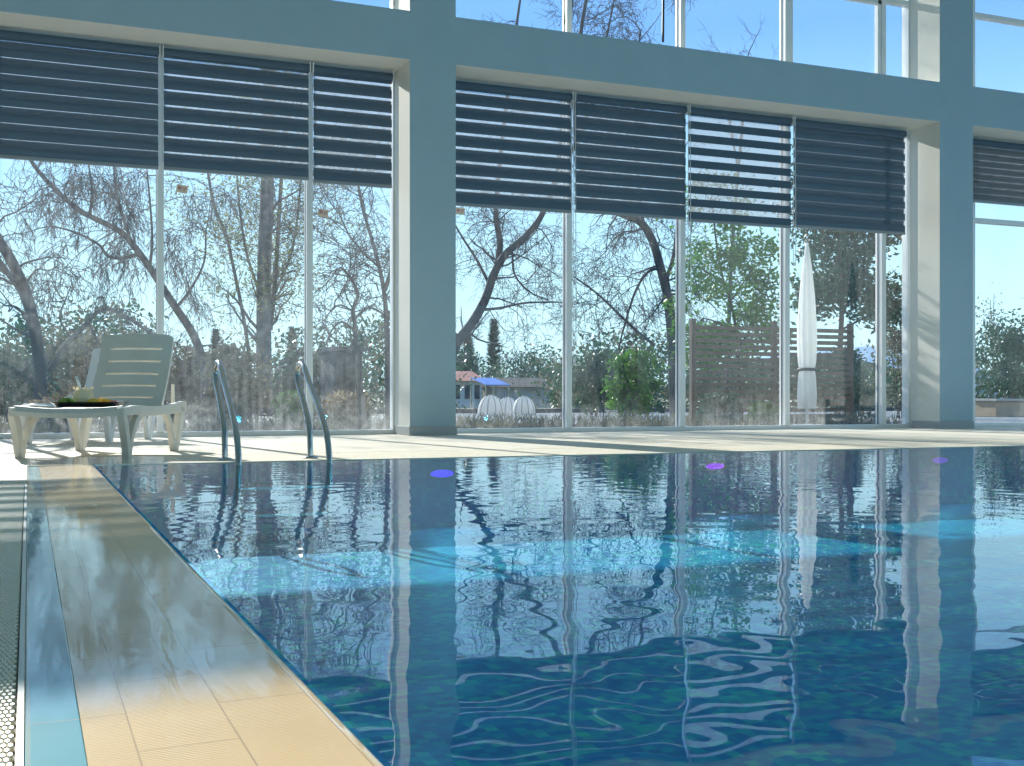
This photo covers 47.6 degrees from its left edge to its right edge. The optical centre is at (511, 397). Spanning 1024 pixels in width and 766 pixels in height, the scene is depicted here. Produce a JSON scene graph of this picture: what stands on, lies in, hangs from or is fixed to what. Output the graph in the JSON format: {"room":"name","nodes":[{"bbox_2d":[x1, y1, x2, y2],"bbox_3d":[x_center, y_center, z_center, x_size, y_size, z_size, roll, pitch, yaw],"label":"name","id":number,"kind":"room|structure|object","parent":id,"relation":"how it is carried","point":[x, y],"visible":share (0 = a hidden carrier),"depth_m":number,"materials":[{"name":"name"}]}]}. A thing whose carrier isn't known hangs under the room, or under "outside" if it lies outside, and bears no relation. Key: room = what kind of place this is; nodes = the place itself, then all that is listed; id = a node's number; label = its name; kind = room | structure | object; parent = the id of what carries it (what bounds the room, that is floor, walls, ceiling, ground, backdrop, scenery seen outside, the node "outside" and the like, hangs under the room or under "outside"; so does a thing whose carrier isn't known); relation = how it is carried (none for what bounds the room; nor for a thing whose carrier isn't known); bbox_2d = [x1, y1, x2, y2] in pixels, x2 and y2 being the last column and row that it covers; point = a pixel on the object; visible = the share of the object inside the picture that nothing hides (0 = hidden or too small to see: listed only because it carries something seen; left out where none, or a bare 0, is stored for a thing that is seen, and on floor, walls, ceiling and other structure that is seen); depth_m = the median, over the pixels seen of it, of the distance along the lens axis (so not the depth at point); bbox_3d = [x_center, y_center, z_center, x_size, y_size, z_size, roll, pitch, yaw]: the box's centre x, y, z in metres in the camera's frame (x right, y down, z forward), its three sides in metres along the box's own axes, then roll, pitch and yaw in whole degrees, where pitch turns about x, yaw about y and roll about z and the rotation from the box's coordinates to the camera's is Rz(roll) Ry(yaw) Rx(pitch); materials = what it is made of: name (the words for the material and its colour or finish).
{"room":"indoor swimming pool","nodes":[
{"label":"indoor swimming pool","id":0,"kind":"room"},
{"bbox_2d":[0,0,1023,429],"bbox_3d":[2.559,-3.366,15.355,24.090,7.600,0.770,0,0,-23],"label":"wall","id":1,"kind":"structure","parent":0,"point":[428,48],"depth_m":14.11,"materials":[{"name":"white paint"}]},
{"bbox_2d":[0,29,394,438],"bbox_3d":[-4.779,-1.736,12.575,7.265,4.340,0.170,0,0,-23],"label":"window","id":2,"kind":"structure","parent":1,"relation":"in","point":[308,185],"depth_m":13.50,"materials":[{"name":"white metal"}]},
{"bbox_2d":[0,30,159,169],"bbox_3d":[-4.646,-3.201,12.484,1.648,1.369,0.110,0,0,-23],"label":"zebra blind","id":3,"kind":"object","parent":2,"relation":"attached to","point":[16,149],"visible":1,"depth_m":12.46,"materials":[{"name":"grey fabric"}]},
{"bbox_2d":[176,184,187,193],"bbox_3d":[-3.704,-2.346,13.022,0.132,0.102,0.003,0,0,-23],"label":"window sticker","id":4,"kind":"object","parent":2,"relation":"attached to","point":[179,188],"visible":1,"depth_m":13.02,"materials":[{"name":"beige"}]},
{"bbox_2d":[162,45,310,180],"bbox_3d":[-3.103,-3.203,13.128,1.648,1.367,0.110,0,0,-23],"label":"zebra blind","id":5,"kind":"object","parent":2,"relation":"attached to","point":[172,162],"visible":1,"depth_m":13.11,"materials":[{"name":"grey fabric"}]},
{"bbox_2d":[317,208,328,217],"bbox_3d":[-2.222,-2.176,13.641,0.132,0.102,0.003,0,0,-23],"label":"window sticker","id":6,"kind":"object","parent":2,"relation":"attached to","point":[321,212],"visible":1,"depth_m":13.64,"materials":[{"name":"beige"}]},
{"bbox_2d":[311,62,393,188],"bbox_3d":[-1.870,-3.192,13.642,0.976,1.389,0.110,0,0,-23],"label":"zebra blind","id":7,"kind":"object","parent":2,"relation":"attached to","point":[321,175],"visible":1,"depth_m":13.63,"materials":[{"name":"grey fabric"}]},
{"bbox_2d":[390,0,394,8],"bbox_3d":[-4.779,-5.616,12.575,7.265,2.300,0.170,0,0,-23],"label":"window","id":8,"kind":"structure","parent":1,"relation":"in","point":[392,2],"depth_m":13.94,"materials":[{"name":"white metal"}]},
{"bbox_2d":[564,0,565,23],"bbox_3d":[0.645,-5.726,14.681,0.070,1.980,0.016,0,0,-23],"label":"hanging cord","id":9,"kind":"object","parent":1,"relation":"hanging from","point":[564,0],"visible":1,"depth_m":14.69,"materials":[{"name":"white plastic"}]},
{"bbox_2d":[662,0,664,41],"bbox_3d":[1.973,-5.697,15.235,0.064,2.040,0.032,0,0,-23],"label":"hanging cord","id":10,"kind":"object","parent":1,"relation":"hanging from","point":[663,1],"visible":1,"depth_m":15.23,"materials":[{"name":"black plastic"}]},
{"bbox_2d":[456,80,909,432],"bbox_3d":[2.444,-1.736,15.588,7.263,4.340,0.170,0,0,-23],"label":"window","id":11,"kind":"structure","parent":1,"relation":"in","point":[784,233],"depth_m":16.06,"materials":[{"name":"white metal"}]},
{"bbox_2d":[456,207,464,214],"bbox_3d":[-0.641,-2.306,14.301,0.124,0.090,0.003,0,0,-23],"label":"window sticker","id":12,"kind":"object","parent":11,"relation":"attached to","point":[459,210],"visible":0.91,"depth_m":14.30,"materials":[{"name":"beige"}]},
{"bbox_2d":[456,81,575,364],"bbox_3d":[-0.015,-2.152,14.408,1.751,3.467,0.125,0,0,-23],"label":"zebra blind","id":13,"kind":"object","parent":11,"relation":"attached to","point":[468,199],"visible":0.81,"depth_m":14.42,"materials":[{"name":"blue fabric"}]},
{"bbox_2d":[572,91,690,314],"bbox_3d":[1.565,-2.489,15.067,1.691,2.795,0.125,0,0,-23],"label":"zebra blind","id":14,"kind":"object","parent":11,"relation":"attached to","point":[583,205],"visible":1,"depth_m":15.06,"materials":[{"name":"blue fabric"}]},
{"bbox_2d":[686,104,795,265],"bbox_3d":[3.115,-2.851,15.714,1.686,2.071,0.125,0,0,-23],"label":"zebra blind","id":15,"kind":"object","parent":11,"relation":"attached to","point":[701,217],"visible":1,"depth_m":15.70,"materials":[{"name":"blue fabric"}]},
{"bbox_2d":[791,116,909,382],"bbox_3d":[4.806,-2.049,16.420,1.998,3.674,0.125,0,0,-23],"label":"zebra blind","id":16,"kind":"object","parent":11,"relation":"attached to","point":[827,202],"visible":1,"depth_m":16.43,"materials":[{"name":"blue fabric"}]},
{"bbox_2d":[562,0,909,77],"bbox_3d":[2.444,-5.616,15.588,7.263,2.300,0.170,0,0,-23],"label":"window","id":17,"kind":"structure","parent":1,"relation":"in","point":[785,6],"depth_m":16.19,"materials":[{"name":"white metal"}]},
{"bbox_2d":[973,138,1023,426],"bbox_3d":[9.704,-1.736,18.618,7.250,4.340,0.170,0,0,-23],"label":"window","id":18,"kind":"structure","parent":1,"relation":"in","point":[975,220],"depth_m":17.44,"materials":[{"name":"white metal"}]},
{"bbox_2d":[973,138,1023,206],"bbox_3d":[7.464,-3.402,17.537,2.156,0.967,0.110,0,0,-23],"label":"zebra blind","id":19,"kind":"object","parent":18,"relation":"attached to","point":[982,196],"visible":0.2,"depth_m":17.47,"materials":[{"name":"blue fabric"}]},
{"bbox_2d":[973,0,1023,86],"bbox_3d":[9.704,-5.616,18.618,7.250,2.300,0.170,0,0,-23],"label":"window","id":20,"kind":"structure","parent":1,"relation":"in","point":[976,15],"depth_m":17.55,"materials":[{"name":"white metal"}]},
{"bbox_2d":[0,426,1023,485],"bbox_3d":[6.602,0.534,7.940,26.700,0.200,17.570,0,0,-23],"label":"floor","id":21,"kind":"structure","parent":0,"point":[13,471],"depth_m":11.57,"materials":[{"name":"beige tile"}]},
{"bbox_2d":[0,485,26,765],"bbox_3d":[-1.150,0.484,2.392,0.270,0.100,7.300,0,0,-23],"label":"drain grating","id":22,"kind":"object","parent":21,"relation":"in","point":[13,499],"visible":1,"depth_m":2.25,"materials":[{"name":"white plastic"}]},
{"bbox_2d":[24,466,87,765],"bbox_3d":[-0.747,0.536,1.871,0.070,0.196,12.030,0,0,-23],"label":"tile border","id":23,"kind":"structure","parent":21,"relation":"on","point":[53,729],"depth_m":1.92,"materials":[{"name":"blue tile"}]},
{"bbox_2d":[20,348,155,443],"bbox_3d":[-4.218,-0.047,11.706,0.822,0.999,1.688,0,0,-1],"label":"sun lounger","id":24,"kind":"object","parent":21,"relation":"on","point":[109,423],"visible":0.14,"depth_m":12.12,"materials":[{"name":"white plastic"}]},
{"bbox_2d":[8,334,186,457],"bbox_3d":[-3.172,-0.047,9.061,0.822,0.999,1.688,0,0,-1],"label":"sun lounger","id":25,"kind":"object","parent":21,"relation":"on","point":[134,369],"visible":0.94,"depth_m":9.59,"materials":[{"name":"white plastic"}]},
{"bbox_2d":[50,402,128,406],"bbox_3d":[-3.138,0.049,8.623,0.500,0.038,0.330,0,0,-1],"label":"serving tray","id":26,"kind":"object","parent":25,"relation":"on","point":[57,404],"visible":0.93,"depth_m":8.48,"materials":[{"name":"black plastic"}]},
{"bbox_2d":[58,398,72,401],"bbox_3d":[-3.306,0.021,8.607,0.110,0.046,0.051,0,0,-12],"label":"slice","id":27,"kind":"object","parent":26,"relation":"on","point":[62,399],"visible":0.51,"depth_m":8.60,"materials":[{"name":"green food"}]},
{"bbox_2d":[73,376,93,401],"bbox_3d":[-3.177,-0.055,8.602,0.157,0.219,0.157,0,0,-1],"label":"cup","id":28,"kind":"object","parent":26,"relation":"on","point":[84,394],"visible":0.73,"depth_m":8.55,"materials":[{"name":"white ceramic"}]},
{"bbox_2d":[87,399,99,401],"bbox_3d":[-3.078,0.028,8.535,0.104,0.048,0.048,0,0,-6],"label":"slice","id":29,"kind":"object","parent":26,"relation":"on","point":[89,400],"visible":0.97,"depth_m":8.53,"materials":[{"name":"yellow food"}]},
{"bbox_2d":[395,425,456,435],"bbox_3d":[-1.022,0.382,13.734,0.586,0.105,0.564,0,0,-23],"label":"baseboard","id":30,"kind":"object","parent":21,"relation":"on","point":[400,430],"visible":0.85,"depth_m":13.49,"materials":[{"name":"grey"}]},
{"bbox_2d":[27,440,1023,466],"bbox_3d":[7.092,0.584,12.212,22.505,0.300,1.072,0,0,-23],"label":"pool edge","id":31,"kind":"structure","parent":21,"relation":"on","point":[172,459],"depth_m":9.24,"materials":[{"name":"beige tile"}]},
{"bbox_2d":[213,360,332,464],"bbox_3d":[-1.703,0.305,8.177,0.715,1.164,1.083,0,0,-23],"label":"pool ladder","id":32,"kind":"object","parent":31,"relation":"attached to","point":[218,368],"visible":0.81,"depth_m":8.19,"materials":[{"name":"silver metal"}]},
{"bbox_2d":[912,421,973,428],"bbox_3d":[6.222,0.382,16.756,0.634,0.105,0.564,0,0,-23],"label":"baseboard","id":33,"kind":"object","parent":21,"relation":"on","point":[915,424],"visible":0.86,"depth_m":16.52,"materials":[{"name":"grey"}]},
{"bbox_2d":[95,467,1023,765],"bbox_3d":[9.797,0.684,6.255,22.100,0.500,12.000,0,0,-23],"label":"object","id":34,"kind":"object","parent":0,"point":[521,659],"visible":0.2,"depth_m":4.19,"materials":[{"name":"tile"}]},
{"bbox_2d":[39,465,383,765],"bbox_3d":[-0.555,0.583,1.935,0.334,0.302,12.000,0,0,-23],"label":"pool edge","id":35,"kind":"structure","parent":34,"relation":"attached to","point":[166,672],"depth_m":1.90,"materials":[{"name":"beige tile"}]},
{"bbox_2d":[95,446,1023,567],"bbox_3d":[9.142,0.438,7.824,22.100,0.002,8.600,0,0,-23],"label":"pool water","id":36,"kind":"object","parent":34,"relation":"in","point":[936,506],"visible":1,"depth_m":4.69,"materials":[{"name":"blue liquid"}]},
{"label":"outside","id":37,"kind":"structure","parent":0,"visible":0},
{"bbox_2d":[644,346,1022,397],"bbox_3d":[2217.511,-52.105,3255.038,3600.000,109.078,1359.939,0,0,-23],"label":"hills","id":38,"kind":"structure","parent":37,"point":[869,349],"depth_m":2559.00,"materials":[{"name":"green plant"}]},
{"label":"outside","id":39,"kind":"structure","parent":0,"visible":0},
{"bbox_2d":[6,398,1004,408],"bbox_3d":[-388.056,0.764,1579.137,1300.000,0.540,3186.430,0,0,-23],"label":"ground","id":40,"kind":"structure","parent":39,"point":[378,400],"depth_m":104.19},
{"bbox_2d":[28,319,135,419],"bbox_3d":[-8.908,-0.559,24.449,2.321,2.159,2.379,0,0,9],"label":"shrub","id":41,"kind":"object","parent":40,"relation":"on","point":[78,360],"visible":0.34,"depth_m":24.14,"materials":[{"name":"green plant"}]},
{"bbox_2d":[0,162,259,421],"bbox_3d":[-6.877,-1.113,17.429,5.352,4.558,3.966,0,0,-39],"label":"willow tree","id":42,"kind":"object","parent":40,"relation":"on","point":[16,277],"visible":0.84,"depth_m":16.93,"materials":[{"name":"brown plant"}]},
{"bbox_2d":[0,96,273,413],"bbox_3d":[-8.339,-2.522,23.242,6.932,7.120,3.889,0,0,-8],"label":"willow tree","id":43,"kind":"object","parent":40,"relation":"on","point":[115,187],"visible":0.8,"depth_m":23.38,"materials":[{"name":"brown plant"}]},
{"bbox_2d":[111,391,187,425],"bbox_3d":[-6.046,0.189,19.151,1.020,0.658,1.199,0,0,40],"label":"shrub","id":44,"kind":"object","parent":40,"relation":"on","point":[167,395],"visible":0.06,"depth_m":19.18,"materials":[{"name":"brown plant"}]},
{"bbox_2d":[209,328,220,352],"bbox_3d":[-15.497,-1.595,60.714,1.477,4.159,1.504,0,0,-3],"label":"conifer tree","id":45,"kind":"object","parent":40,"relation":"on","point":[213,339],"visible":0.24,"depth_m":60.55,"materials":[{"name":"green plant"}]},
{"bbox_2d":[142,61,384,415],"bbox_3d":[-6.252,-5.160,29.560,6.008,12.129,4.862,0,0,-34],"label":"poplar tree","id":46,"kind":"object","parent":40,"relation":"on","point":[265,294],"visible":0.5,"depth_m":29.39,"materials":[{"name":"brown plant"}]},
{"bbox_2d":[283,326,297,371],"bbox_3d":[-12.198,-1.760,64.273,1.463,4.487,1.526,0,0,-23],"label":"conifer tree","id":47,"kind":"object","parent":40,"relation":"on","point":[290,328],"visible":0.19,"depth_m":64.08,"materials":[{"name":"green plant"}]},
{"bbox_2d":[254,73,480,420],"bbox_3d":[-3.159,-2.718,21.142,3.756,6.646,4.752,0,0,31],"label":"bare tree","id":48,"kind":"object","parent":40,"relation":"on","point":[384,288],"visible":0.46,"depth_m":21.51,"materials":[{"name":"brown plant"}]},
{"bbox_2d":[7,407,900,414],"bbox_3d":[3.807,0.434,37.617,44.000,0.200,0.500,0,0,-23],"label":"kerb","id":49,"kind":"object","parent":40,"relation":"on","point":[574,410],"depth_m":36.27,"materials":[{"name":"grey concrete"}]},
{"bbox_2d":[456,371,481,407],"bbox_3d":[-3.572,-0.470,61.357,3.085,1.928,4.600,0,0,-23],"label":"house","id":50,"kind":"structure","parent":40,"relation":"on","point":[464,399],"depth_m":59.83,"materials":[{"name":"white"}]},
{"bbox_2d":[462,336,476,370],"bbox_3d":[-2.914,-2.118,77.872,2.047,5.204,2.113,0,0,-43],"label":"conifer tree","id":51,"kind":"object","parent":40,"relation":"on","point":[467,341],"visible":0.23,"depth_m":77.58,"materials":[{"name":"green plant"}]},
{"bbox_2d":[456,343,491,396],"bbox_3d":[-3.451,-1.476,74.554,4.752,4.123,4.248,0,0,-23],"label":"shrub","id":52,"kind":"object","parent":40,"relation":"on","point":[460,357],"visible":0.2,"depth_m":74.24,"materials":[{"name":"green plant"}]},
{"bbox_2d":[470,378,509,408],"bbox_3d":[-1.017,-0.232,53.754,1.205,1.451,2.000,0,0,-23],"label":"awning","id":53,"kind":"object","parent":40,"relation":"on","point":[493,382],"visible":0.65,"depth_m":53.53,"materials":[{"name":"blue fabric"}]},
{"bbox_2d":[484,318,505,377],"bbox_3d":[-1.219,-2.472,78.625,2.101,5.912,2.092,0,0,-23],"label":"conifer tree","id":54,"kind":"object","parent":40,"relation":"on","point":[491,348],"visible":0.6,"depth_m":78.32,"materials":[{"name":"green plant"}]},
{"bbox_2d":[0,295,1023,409],"bbox_3d":[9.619,-1.646,50.390,67.020,4.439,17.816,0,0,-23],"label":"undergrowth","id":55,"kind":"object","parent":40,"relation":"on","point":[374,385],"visible":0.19,"depth_m":43.36,"materials":[{"name":"green plant"}]},
{"bbox_2d":[352,0,673,397],"bbox_3d":[0.588,-6.048,29.999,8.798,13.834,5.045,0,0,-39],"label":"bare tree","id":56,"kind":"object","parent":40,"relation":"on","point":[466,331],"visible":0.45,"depth_m":29.57,"materials":[{"name":"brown plant"}]},
{"bbox_2d":[482,378,552,407],"bbox_3d":[0.257,-0.285,60.787,3.062,1.558,3.600,0,0,-23],"label":"outbuilding","id":57,"kind":"structure","parent":40,"relation":"on","point":[526,388],"depth_m":59.61,"materials":[{"name":"concrete"}]},
{"bbox_2d":[478,339,561,405],"bbox_3d":[0.808,-1.478,68.539,5.626,4.099,5.462,0,0,-2],"label":"shrub","id":58,"kind":"object","parent":40,"relation":"on","point":[531,365],"visible":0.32,"depth_m":67.83,"materials":[{"name":"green plant"}]},
{"bbox_2d":[538,354,583,402],"bbox_3d":[2.962,-1.298,75.188,4.629,3.735,3.685,0,0,-8],"label":"shrub","id":59,"kind":"object","parent":40,"relation":"on","point":[551,354],"visible":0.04,"depth_m":74.84,"materials":[{"name":"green plant"}]},
{"bbox_2d":[572,340,629,415],"bbox_3d":[2.252,-0.483,30.279,1.948,2.014,1.749,0,0,-2],"label":"shrub","id":60,"kind":"object","parent":40,"relation":"on","point":[591,392],"visible":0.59,"depth_m":29.89,"materials":[{"name":"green plant"}]},
{"bbox_2d":[624,402,665,412],"bbox_3d":[3.910,0.267,35.157,1.619,0.510,1.324,0,0,-5],"label":"shrub","id":61,"kind":"object","parent":40,"relation":"on","point":[658,406],"visible":0.19,"depth_m":35.19,"materials":[{"name":"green plant"}]},
{"bbox_2d":[532,0,758,418],"bbox_3d":[2.892,-4.749,25.760,5.791,11.221,3.865,0,0,-17],"label":"bare tree","id":62,"kind":"object","parent":40,"relation":"on","point":[664,279],"visible":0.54,"depth_m":25.93,"materials":[{"name":"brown plant"}]},
{"bbox_2d":[655,169,797,420],"bbox_3d":[4.057,-1.852,21.160,3.241,4.918,2.226,0,0,-23],"label":"evergreen tree","id":63,"kind":"object","parent":40,"relation":"on","point":[739,254],"visible":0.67,"depth_m":21.00,"materials":[{"name":"green plant"}]},
{"bbox_2d":[689,14,776,394],"bbox_3d":[6.712,-5.157,33.992,3.165,12.197,1.874,0,0,-27],"label":"bare tree","id":64,"kind":"object","parent":40,"relation":"on","point":[729,121],"visible":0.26,"depth_m":33.94,"materials":[{"name":"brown plant"}]},
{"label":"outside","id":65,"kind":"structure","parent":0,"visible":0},
{"bbox_2d":[2,411,1023,431],"bbox_3d":[3.953,0.599,26.881,52.000,0.270,19.430,0,0,-23],"label":"terrace","id":66,"kind":"object","parent":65,"point":[977,419],"depth_m":27.60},
{"bbox_2d":[0,336,59,426],"bbox_3d":[-7.768,-0.232,17.919,1.525,1.462,1.426,0,0,-23],"label":"shrub","id":67,"kind":"object","parent":66,"relation":"on","point":[8,361],"visible":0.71,"depth_m":17.78,"materials":[{"name":"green plant"}]},
{"bbox_2d":[29,392,68,432],"bbox_3d":[-5.984,0.213,15.314,0.812,0.582,0.708,0,0,12],"label":"shrub","id":68,"kind":"object","parent":66,"relation":"on","point":[46,400],"visible":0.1,"depth_m":15.23,"materials":[{"name":"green plant"}]},
{"bbox_2d":[164,340,230,415],"bbox_3d":[-7.806,-0.468,28.110,2.282,1.941,2.239,0,0,10],"label":"shrub","id":69,"kind":"object","parent":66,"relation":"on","point":[192,357],"visible":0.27,"depth_m":27.76,"materials":[{"name":"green plant"}]},
{"bbox_2d":[184,395,249,429],"bbox_3d":[-4.178,0.233,16.449,0.937,0.549,0.766,0,0,-23],"label":"shrub","id":70,"kind":"object","parent":66,"relation":"on","point":[241,409],"visible":0.54,"depth_m":16.32,"materials":[{"name":"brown plant"}]},
{"bbox_2d":[194,335,278,422],"bbox_3d":[-5.022,-0.322,21.186,1.491,1.652,1.532,0,0,-23],"label":"shrub","id":71,"kind":"object","parent":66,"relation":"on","point":[228,354],"visible":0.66,"depth_m":21.00,"materials":[{"name":"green plant"}]},
{"bbox_2d":[271,389,314,425],"bbox_3d":[-3.618,0.178,19.079,0.754,0.653,0.609,0,0,-23],"label":"shrub","id":72,"kind":"object","parent":66,"relation":"on","point":[292,399],"visible":0.61,"depth_m":19.01,"materials":[{"name":"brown plant"}]},
{"bbox_2d":[266,345,324,415],"bbox_3d":[-4.996,-0.407,28.300,1.908,1.823,1.857,0,0,-23],"label":"shrub","id":73,"kind":"object","parent":66,"relation":"on","point":[290,385],"visible":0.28,"depth_m":28.08,"materials":[{"name":"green plant"}]},
{"bbox_2d":[262,213,389,421],"bbox_3d":[-2.414,-1.130,17.999,2.834,3.257,2.239,0,0,-7],"label":"bare tree","id":74,"kind":"object","parent":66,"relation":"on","point":[354,329],"visible":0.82,"depth_m":17.70,"materials":[{"name":"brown plant"}]},
{"bbox_2d":[317,346,365,415],"bbox_3d":[-3.702,-0.300,25.111,0.726,1.569,1.360,0,0,-23],"label":"garden shed","id":75,"kind":"object","parent":66,"relation":"on","point":[345,377],"visible":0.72,"depth_m":24.56,"materials":[{"name":"grey"}]},
{"bbox_2d":[314,388,378,426],"bbox_3d":[-2.632,0.173,18.415,1.085,0.664,0.864,0,0,-23],"label":"shrub","id":76,"kind":"object","parent":66,"relation":"on","point":[339,404],"visible":0.57,"depth_m":18.24,"materials":[{"name":"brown plant"}]},
{"bbox_2d":[0,410,901,433],"bbox_3d":[-1.532,0.324,16.679,17.376,0.280,2.664,0,0,-23],"label":"ground","id":77,"kind":"structure","parent":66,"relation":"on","point":[354,424],"depth_m":16.75,"materials":[{"name":"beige plant"}]},
{"bbox_2d":[478,395,504,415],"bbox_3d":[-0.543,0.188,30.106,0.699,0.554,0.694,0,0,-23],"label":"cover","id":78,"kind":"object","parent":66,"relation":"on","point":[488,404],"visible":0.91,"depth_m":29.87,"materials":[{"name":"white fabric"}]},
{"bbox_2d":[501,397,515,414],"bbox_3d":[-0.109,0.212,32.454,0.637,0.504,0.634,0,0,-23],"label":"cover","id":79,"kind":"object","parent":66,"relation":"on","point":[508,402],"visible":0.59,"depth_m":32.21,"materials":[{"name":"white fabric"}]},
{"bbox_2d":[513,396,535,414],"bbox_3d":[0.329,0.199,31.554,0.620,0.530,0.617,0,0,-23],"label":"cover","id":80,"kind":"object","parent":66,"relation":"on","point":[523,404],"visible":0.94,"depth_m":31.34,"materials":[{"name":"white fabric"}]},
{"bbox_2d":[605,410,618,424],"bbox_3d":[1.667,0.333,19.333,0.190,0.262,0.130,0,0,-23],"label":"utility box","id":81,"kind":"object","parent":66,"relation":"on","point":[612,412],"visible":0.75,"depth_m":19.29,"materials":[{"name":"white"}]},
{"bbox_2d":[599,343,664,421],"bbox_3d":[2.192,-0.255,21.302,1.126,1.513,1.074,0,0,20],"label":"shrub","id":82,"kind":"object","parent":66,"relation":"on","point":[628,395],"visible":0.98,"depth_m":21.15,"materials":[{"name":"green plant"}]},
{"bbox_2d":[694,388,747,425],"bbox_3d":[3.222,0.168,18.003,0.852,0.674,0.816,0,0,1],"label":"shrub","id":83,"kind":"object","parent":66,"relation":"on","point":[713,404],"visible":0.91,"depth_m":17.87,"materials":[{"name":"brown plant"}]},
{"bbox_2d":[746,399,778,424],"bbox_3d":[4.016,0.256,18.582,0.685,0.498,0.662,0,0,-23],"label":"shrub","id":84,"kind":"object","parent":66,"relation":"on","point":[770,410],"visible":0.8,"depth_m":18.47,"materials":[{"name":"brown plant"}]},
{"bbox_2d":[689,319,853,422],"bbox_3d":[4.444,-0.418,19.666,3.278,1.765,0.104,0,0,-23],"label":"slatted fence","id":85,"kind":"object","parent":66,"relation":"on","point":[774,329],"visible":0.65,"depth_m":19.51,"materials":[{"name":"grey wood"}]},
{"bbox_2d":[793,243,820,424],"bbox_3d":[4.424,-0.930,17.395,0.460,2.787,0.460,0,0,-23],"label":"closed parasol","id":86,"kind":"object","parent":66,"relation":"on","point":[807,320],"visible":0.88,"depth_m":17.32,"materials":[{"name":"white fabric"}]},
{"bbox_2d":[760,138,901,413],"bbox_3d":[7.074,-2.443,24.486,3.676,6.375,2.897,0,0,-11],"label":"evergreen tree","id":87,"kind":"object","parent":66,"relation":"on","point":[841,274],"visible":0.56,"depth_m":24.25,"materials":[{"name":"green plant"}]},
{"bbox_2d":[816,345,887,420],"bbox_3d":[6.615,-0.323,22.724,1.504,1.642,1.389,0,0,-23],"label":"shrub","id":88,"kind":"object","parent":66,"relation":"on","point":[860,399],"visible":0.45,"depth_m":22.54,"materials":[{"name":"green plant"}]},
{"bbox_2d":[886,308,901,417],"bbox_3d":[8.824,-0.918,26.397,1.358,2.834,1.262,0,0,-23],"label":"shrub","id":89,"kind":"object","parent":66,"relation":"on","point":[891,340],"visible":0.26,"depth_m":26.34,"materials":[{"name":"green plant"}]},
{"bbox_2d":[975,308,1023,398],"bbox_3d":[14.539,-1.083,34.206,2.487,3.167,1.934,0,0,-23],"label":"shrub","id":90,"kind":"object","parent":66,"relation":"on","point":[1011,344],"visible":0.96,"depth_m":33.94,"materials":[{"name":"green plant"}]},
{"bbox_2d":[975,399,1023,416],"bbox_3d":[12.602,0.242,29.097,2.090,0.444,0.900,0,0,-23],"label":"planter","id":91,"kind":"object","parent":66,"relation":"on","point":[983,407],"visible":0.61,"depth_m":28.55,"materials":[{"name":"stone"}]},
{"bbox_2d":[975,282,1023,398],"bbox_3d":[15.047,-1.587,36.690,1.900,4.167,1.578,0,0,-6],"label":"shrub","id":92,"kind":"object","parent":66,"relation":"on","point":[978,308],"visible":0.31,"depth_m":36.66,"materials":[{"name":"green plant"}]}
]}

